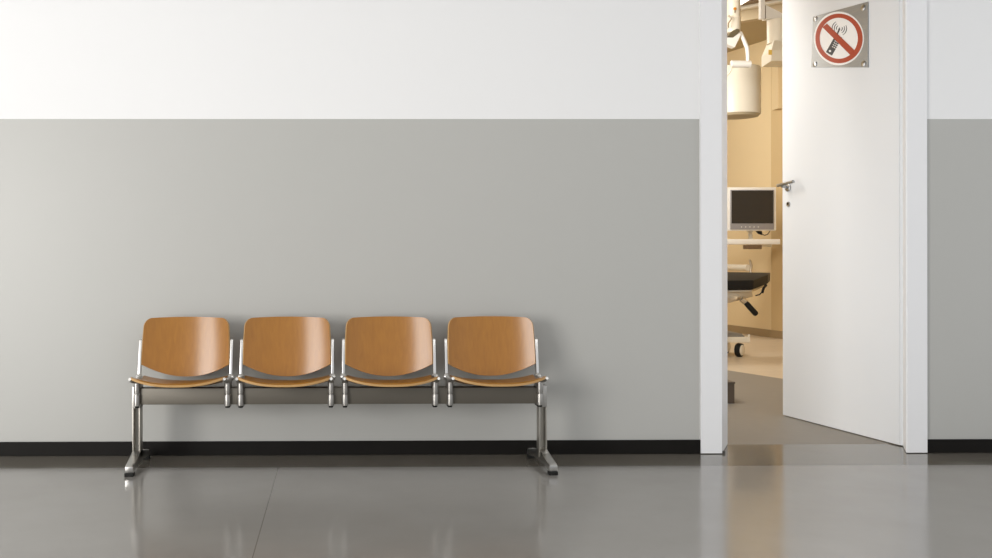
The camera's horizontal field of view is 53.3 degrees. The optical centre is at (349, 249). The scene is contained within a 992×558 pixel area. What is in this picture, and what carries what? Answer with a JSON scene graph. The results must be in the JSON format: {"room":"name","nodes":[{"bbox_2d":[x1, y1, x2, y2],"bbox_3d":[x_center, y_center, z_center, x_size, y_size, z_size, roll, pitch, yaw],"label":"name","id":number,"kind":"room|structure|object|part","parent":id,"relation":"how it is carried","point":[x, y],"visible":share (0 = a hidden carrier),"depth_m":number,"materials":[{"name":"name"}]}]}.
{"room":"hospital interior","nodes":[
{"label":"hospital interior","id":0,"kind":"room"},
{"bbox_2d":[0,0,991,441],"bbox_3d":[0.149,-0.585,5.042,8.800,3.250,0.220,0,0,-1],"label":"wall","id":1,"kind":"structure","parent":0,"point":[236,161],"depth_m":4.93,"materials":[{"name":"paint"}]},
{"bbox_2d":[0,440,699,455],"bbox_3d":[-1.232,1.006,4.912,6.032,0.071,0.012,0,0,-1],"label":"baseboard","id":2,"kind":"structure","parent":1,"relation":"attached to","point":[421,447],"depth_m":4.92,"materials":[{"name":"black plastic"}]},
{"bbox_2d":[699,0,926,453],"bbox_3d":[2.364,-0.375,5.055,1.165,2.824,0.238,0,0,-1],"label":"door frame","id":3,"kind":"structure","parent":1,"relation":"attached to","point":[712,13],"depth_m":4.94,"materials":[{"name":"white paint"}]},
{"bbox_2d":[776,0,902,445],"bbox_3d":[2.799,-0.314,5.580,0.101,2.690,1.000,0,0,-12],"label":"door","id":4,"kind":"structure","parent":1,"relation":"in","point":[842,185],"depth_m":5.53,"materials":[{"name":"white wood"}]},
{"bbox_3d":[2.696,-0.403,5.971,0.054,0.045,0.154,0,0,-12],"label":"handle lever","id":5,"kind":"part","parent":4,"relation":"part of","materials":[{"name":"silver metal"}]},
{"bbox_2d":[811,2,868,66],"bbox_3d":[2.803,-1.198,5.567,0.010,0.385,0.467,0,0,-12],"label":"door sign","id":6,"kind":"object","parent":4,"relation":"attached to","point":[840,38],"visible":1,"depth_m":5.53,"materials":[{"name":"metal"}]},
{"bbox_2d":[927,439,991,452],"bbox_3d":[3.747,1.001,4.962,1.610,0.069,0.012,0,0,-1],"label":"baseboard","id":7,"kind":"structure","parent":1,"relation":"attached to","point":[933,445],"depth_m":4.95,"materials":[{"name":"black plastic"}]},
{"bbox_2d":[0,334,991,557],"bbox_3d":[0.756,1.064,6.229,10.034,0.050,16.982,0,0,-1],"label":"floor","id":8,"kind":"structure","parent":0,"point":[766,500],"depth_m":4.00,"materials":[{"name":"grey tile"}]},
{"bbox_2d":[124,316,557,476],"bbox_3d":[-0.041,0.685,4.643,1.996,0.711,0.437,0,0,-1],"label":"bench","id":9,"kind":"object","parent":8,"relation":"on","point":[378,345],"visible":1,"depth_m":4.74,"materials":[{"name":"brown wood"}]},
{"bbox_3d":[-1.015,0.535,4.609,0.027,0.199,0.293,0,0,-1],"label":"frame","id":10,"kind":"part","parent":9,"relation":"part of","materials":[{"name":"metal"}]},
{"bbox_3d":[-1.017,0.866,4.646,0.038,0.250,0.060,0,0,-1],"label":"leg","id":11,"kind":"part","parent":9,"relation":"part of","materials":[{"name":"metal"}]},
{"bbox_2d":[132,385,142,407],"bbox_3d":[-1.018,0.701,4.647,0.038,0.104,0.074,0,0,-1],"label":"socket","id":12,"kind":"object","parent":9,"relation":"attached to","point":[137,390],"depth_m":4.60,"materials":[{"name":"metal"}]},
{"bbox_3d":[-0.798,0.620,4.588,0.439,0.068,0.340,0,0,-1],"label":"seat","id":13,"kind":"part","parent":9,"relation":"part of","materials":[{"name":"brown wood"}]},
{"bbox_3d":[-0.800,0.475,4.756,0.431,0.291,0.102,0,0,-1],"label":"backrest","id":14,"kind":"part","parent":9,"relation":"part of","materials":[{"name":"brown wood"}]},
{"bbox_3d":[-0.582,0.535,4.614,0.027,0.199,0.293,0,0,-1],"label":"frame","id":15,"kind":"part","parent":9,"relation":"part of","materials":[{"name":"metal"}]},
{"bbox_3d":[-0.522,0.535,4.614,0.027,0.199,0.293,0,0,-1],"label":"frame","id":16,"kind":"part","parent":9,"relation":"part of","materials":[{"name":"metal"}]},
{"bbox_3d":[-0.306,0.619,4.592,0.439,0.068,0.340,0,0,-1],"label":"seat","id":17,"kind":"part","parent":9,"relation":"part of","materials":[{"name":"brown wood"}]},
{"bbox_3d":[-0.307,0.475,4.761,0.431,0.291,0.102,0,0,-1],"label":"backrest","id":18,"kind":"part","parent":9,"relation":"part of","materials":[{"name":"brown wood"}]},
{"bbox_3d":[-0.089,0.534,4.619,0.027,0.199,0.293,0,0,-1],"label":"frame","id":19,"kind":"part","parent":9,"relation":"part of","materials":[{"name":"metal"}]},
{"bbox_3d":[-0.025,0.534,4.619,0.027,0.199,0.293,0,0,-1],"label":"frame","id":20,"kind":"part","parent":9,"relation":"part of","materials":[{"name":"metal"}]},
{"bbox_3d":[0.190,0.474,4.766,0.431,0.291,0.102,0,0,-1],"label":"backrest","id":21,"kind":"part","parent":9,"relation":"part of","materials":[{"name":"brown wood"}]},
{"bbox_3d":[0.191,0.619,4.597,0.439,0.068,0.340,0,0,-1],"label":"seat","id":22,"kind":"part","parent":9,"relation":"part of","materials":[{"name":"brown wood"}]},
{"bbox_3d":[0.407,0.533,4.623,0.027,0.199,0.293,0,0,-1],"label":"frame","id":23,"kind":"part","parent":9,"relation":"part of","materials":[{"name":"metal"}]},
{"bbox_3d":[0.475,0.533,4.624,0.027,0.199,0.293,0,0,-1],"label":"frame","id":24,"kind":"part","parent":9,"relation":"part of","materials":[{"name":"metal"}]},
{"bbox_3d":[0.691,0.473,4.771,0.431,0.291,0.102,0,0,-1],"label":"backrest","id":25,"kind":"part","parent":9,"relation":"part of","materials":[{"name":"brown wood"}]},
{"bbox_3d":[0.692,0.618,4.602,0.439,0.068,0.340,0,0,-1],"label":"seat","id":26,"kind":"part","parent":9,"relation":"part of","materials":[{"name":"brown wood"}]},
{"bbox_3d":[0.908,0.533,4.628,0.027,0.199,0.293,0,0,-1],"label":"frame","id":27,"kind":"part","parent":9,"relation":"part of","materials":[{"name":"metal"}]},
{"bbox_3d":[0.922,0.864,4.665,0.038,0.250,0.060,0,0,-1],"label":"leg","id":28,"kind":"part","parent":9,"relation":"part of","materials":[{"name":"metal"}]},
{"bbox_2d":[542,384,546,406],"bbox_3d":[0.922,0.699,4.666,0.038,0.104,0.074,0,0,-1],"label":"socket","id":29,"kind":"object","parent":9,"relation":"attached to","point":[544,387],"depth_m":4.63,"materials":[{"name":"metal"}]},
{"bbox_2d":[728,380,734,402],"bbox_3d":[2.426,0.964,6.707,0.349,0.145,0.318,0,0,-1],"label":"storage box","id":30,"kind":"object","parent":8,"relation":"on","point":[730,383],"visible":0.19,"depth_m":6.55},
{"bbox_2d":[727,272,769,356],"bbox_3d":[3.525,0.622,9.428,1.267,0.826,0.759,0,0,-1],"label":"table","id":31,"kind":"object","parent":8,"relation":"on","point":[740,285],"visible":0.38,"depth_m":9.16,"materials":[{"name":"black leather"}]},
{"bbox_3d":[3.397,0.866,9.576,0.919,0.054,0.460,0,0,-1],"label":"plate","id":32,"kind":"part","parent":31,"relation":"part of","materials":[{"name":"white metal"}]},
{"bbox_3d":[3.361,0.451,9.320,0.876,0.136,0.349,0,0,-1],"label":"rail","id":33,"kind":"part","parent":31,"relation":"part of","materials":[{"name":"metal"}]},
{"bbox_2d":[727,259,752,271],"bbox_3d":[4.701,0.191,12.139,0.207,0.158,1.124,0,0,-13],"label":"grab rail","id":34,"kind":"object","parent":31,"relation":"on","point":[736,267],"visible":0.51,"depth_m":11.69,"materials":[{"name":"beige plastic"}]},
{"bbox_3d":[3.511,0.353,9.331,1.209,0.114,0.467,0,0,-1],"label":"table frame","id":35,"kind":"part","parent":31,"relation":"part of","materials":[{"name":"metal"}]},
{"bbox_3d":[3.526,0.293,9.329,1.267,0.168,0.561,0,0,-1],"label":"mattress","id":36,"kind":"part","parent":31,"relation":"part of","materials":[{"name":"black leather"}]},
{"bbox_3d":[3.912,0.381,9.207,0.133,0.115,0.046,0,0,-21],"label":"clamp knob","id":37,"kind":"part","parent":31,"relation":"part of","materials":[{"name":"black rubber"}]},
{"bbox_2d":[727,20,766,52],"bbox_3d":[3.265,-2.519,9.823,5.134,0.050,9.280,0,0,-1],"label":"ceiling","id":38,"kind":"structure","parent":0,"point":[754,32],"depth_m":11.18,"materials":[{"name":"beige paint"}]},
{"bbox_2d":[727,0,751,76],"bbox_3d":[3.275,-1.968,8.284,0.262,1.053,0.161,0,0,-1],"label":"light","id":39,"kind":"object","parent":38,"relation":"hanging from","point":[734,32],"visible":0.9,"depth_m":8.23,"materials":[{"name":"white metal"}]},
{"bbox_3d":[3.349,-1.727,8.240,0.094,0.261,0.036,0,0,-1],"label":"arm","id":40,"kind":"part","parent":39,"relation":"part of","materials":[{"name":"white metal"}]},
{"bbox_2d":[727,64,760,119],"bbox_3d":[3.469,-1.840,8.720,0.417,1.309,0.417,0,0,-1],"label":"lamp housing","id":41,"kind":"object","parent":38,"relation":"hanging from","point":[743,84],"visible":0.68,"depth_m":8.53,"materials":[{"name":"beige plastic"}]},
{"bbox_2d":[741,3,781,22],"bbox_3d":[4.130,-2.430,10.010,0.100,0.130,1.039,0,0,-44],"label":"ceiling beam","id":42,"kind":"structure","parent":38,"relation":"attached to","point":[749,15],"depth_m":9.95,"materials":[{"name":"paint"}]},
{"bbox_2d":[741,0,781,9],"bbox_3d":[3.950,-2.473,9.837,0.200,0.045,1.039,0,0,-44],"label":"rail","id":43,"kind":"object","parent":38,"relation":"attached to","point":[749,4],"visible":0.21,"depth_m":9.69,"materials":[{"name":"white metal"}]},
{"bbox_2d":[759,0,781,20],"bbox_3d":[3.959,-2.328,9.106,0.245,0.335,0.090,0,0,-1],"label":"bracket","id":44,"kind":"object","parent":38,"relation":"attached to","point":[766,13],"visible":0.94,"depth_m":9.06,"materials":[{"name":"white metal"}]},
{"bbox_3d":[3.857,-2.328,9.085,0.041,0.335,0.050,0,0,-1],"label":"post","id":45,"kind":"part","parent":44,"relation":"part of","materials":[{"name":"white metal"}]},
{"bbox_2d":[761,18,781,66],"bbox_3d":[4.011,-1.954,9.124,0.288,0.409,0.314,0,0,-1],"label":"boom","id":46,"kind":"object","parent":44,"relation":"attached to","point":[772,54],"visible":0.62,"depth_m":9.03,"materials":[{"name":"beige plastic"}]},
{"bbox_2d":[727,40,770,329],"bbox_3d":[4.630,-0.731,13.111,0.100,3.530,3.400,0,0,-13],"label":"wall","id":47,"kind":"structure","parent":0,"point":[748,140],"depth_m":11.80,"materials":[{"name":"yellow paint"}]},
{"bbox_2d":[727,325,770,337],"bbox_3d":[4.577,0.989,13.098,0.012,0.090,3.400,0,0,-13],"label":"baseboard","id":48,"kind":"structure","parent":47,"relation":"attached to","point":[738,329],"depth_m":11.82,"materials":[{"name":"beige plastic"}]},
{"bbox_2d":[771,67,782,330],"bbox_3d":[5.400,-0.732,10.466,0.100,3.530,2.136,0,0,-21],"label":"wall","id":49,"kind":"structure","parent":0,"point":[776,115],"depth_m":11.36,"materials":[{"name":"beige paint"}]},
{"bbox_2d":[727,239,779,248],"bbox_3d":[4.556,-0.066,11.199,0.775,0.113,0.390,0,0,-1],"label":"wall shelf","id":50,"kind":"object","parent":49,"relation":"attached to","point":[747,243],"visible":0.78,"depth_m":11.01,"materials":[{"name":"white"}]},
{"bbox_2d":[727,187,775,238],"bbox_3d":[4.583,-0.418,11.077,0.547,0.593,0.085,0,0,-1],"label":"computer monitor","id":51,"kind":"object","parent":50,"relation":"on","point":[749,209],"visible":0.97,"depth_m":11.04,"materials":[{"name":"white plastic"}]},
{"bbox_2d":[772,67,781,109],"bbox_3d":[5.269,-2.071,11.367,0.596,0.852,0.200,0,0,-1],"label":"soffit","id":52,"kind":"structure","parent":49,"relation":"attached to","point":[776,71],"depth_m":11.31,"materials":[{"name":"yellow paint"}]},
{"bbox_2d":[771,330,782,338],"bbox_3d":[5.350,0.988,10.446,0.012,0.090,2.136,0,0,-21],"label":"baseboard","id":53,"kind":"structure","parent":49,"relation":"attached to","point":[774,333],"depth_m":11.36,"materials":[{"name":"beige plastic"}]}
]}

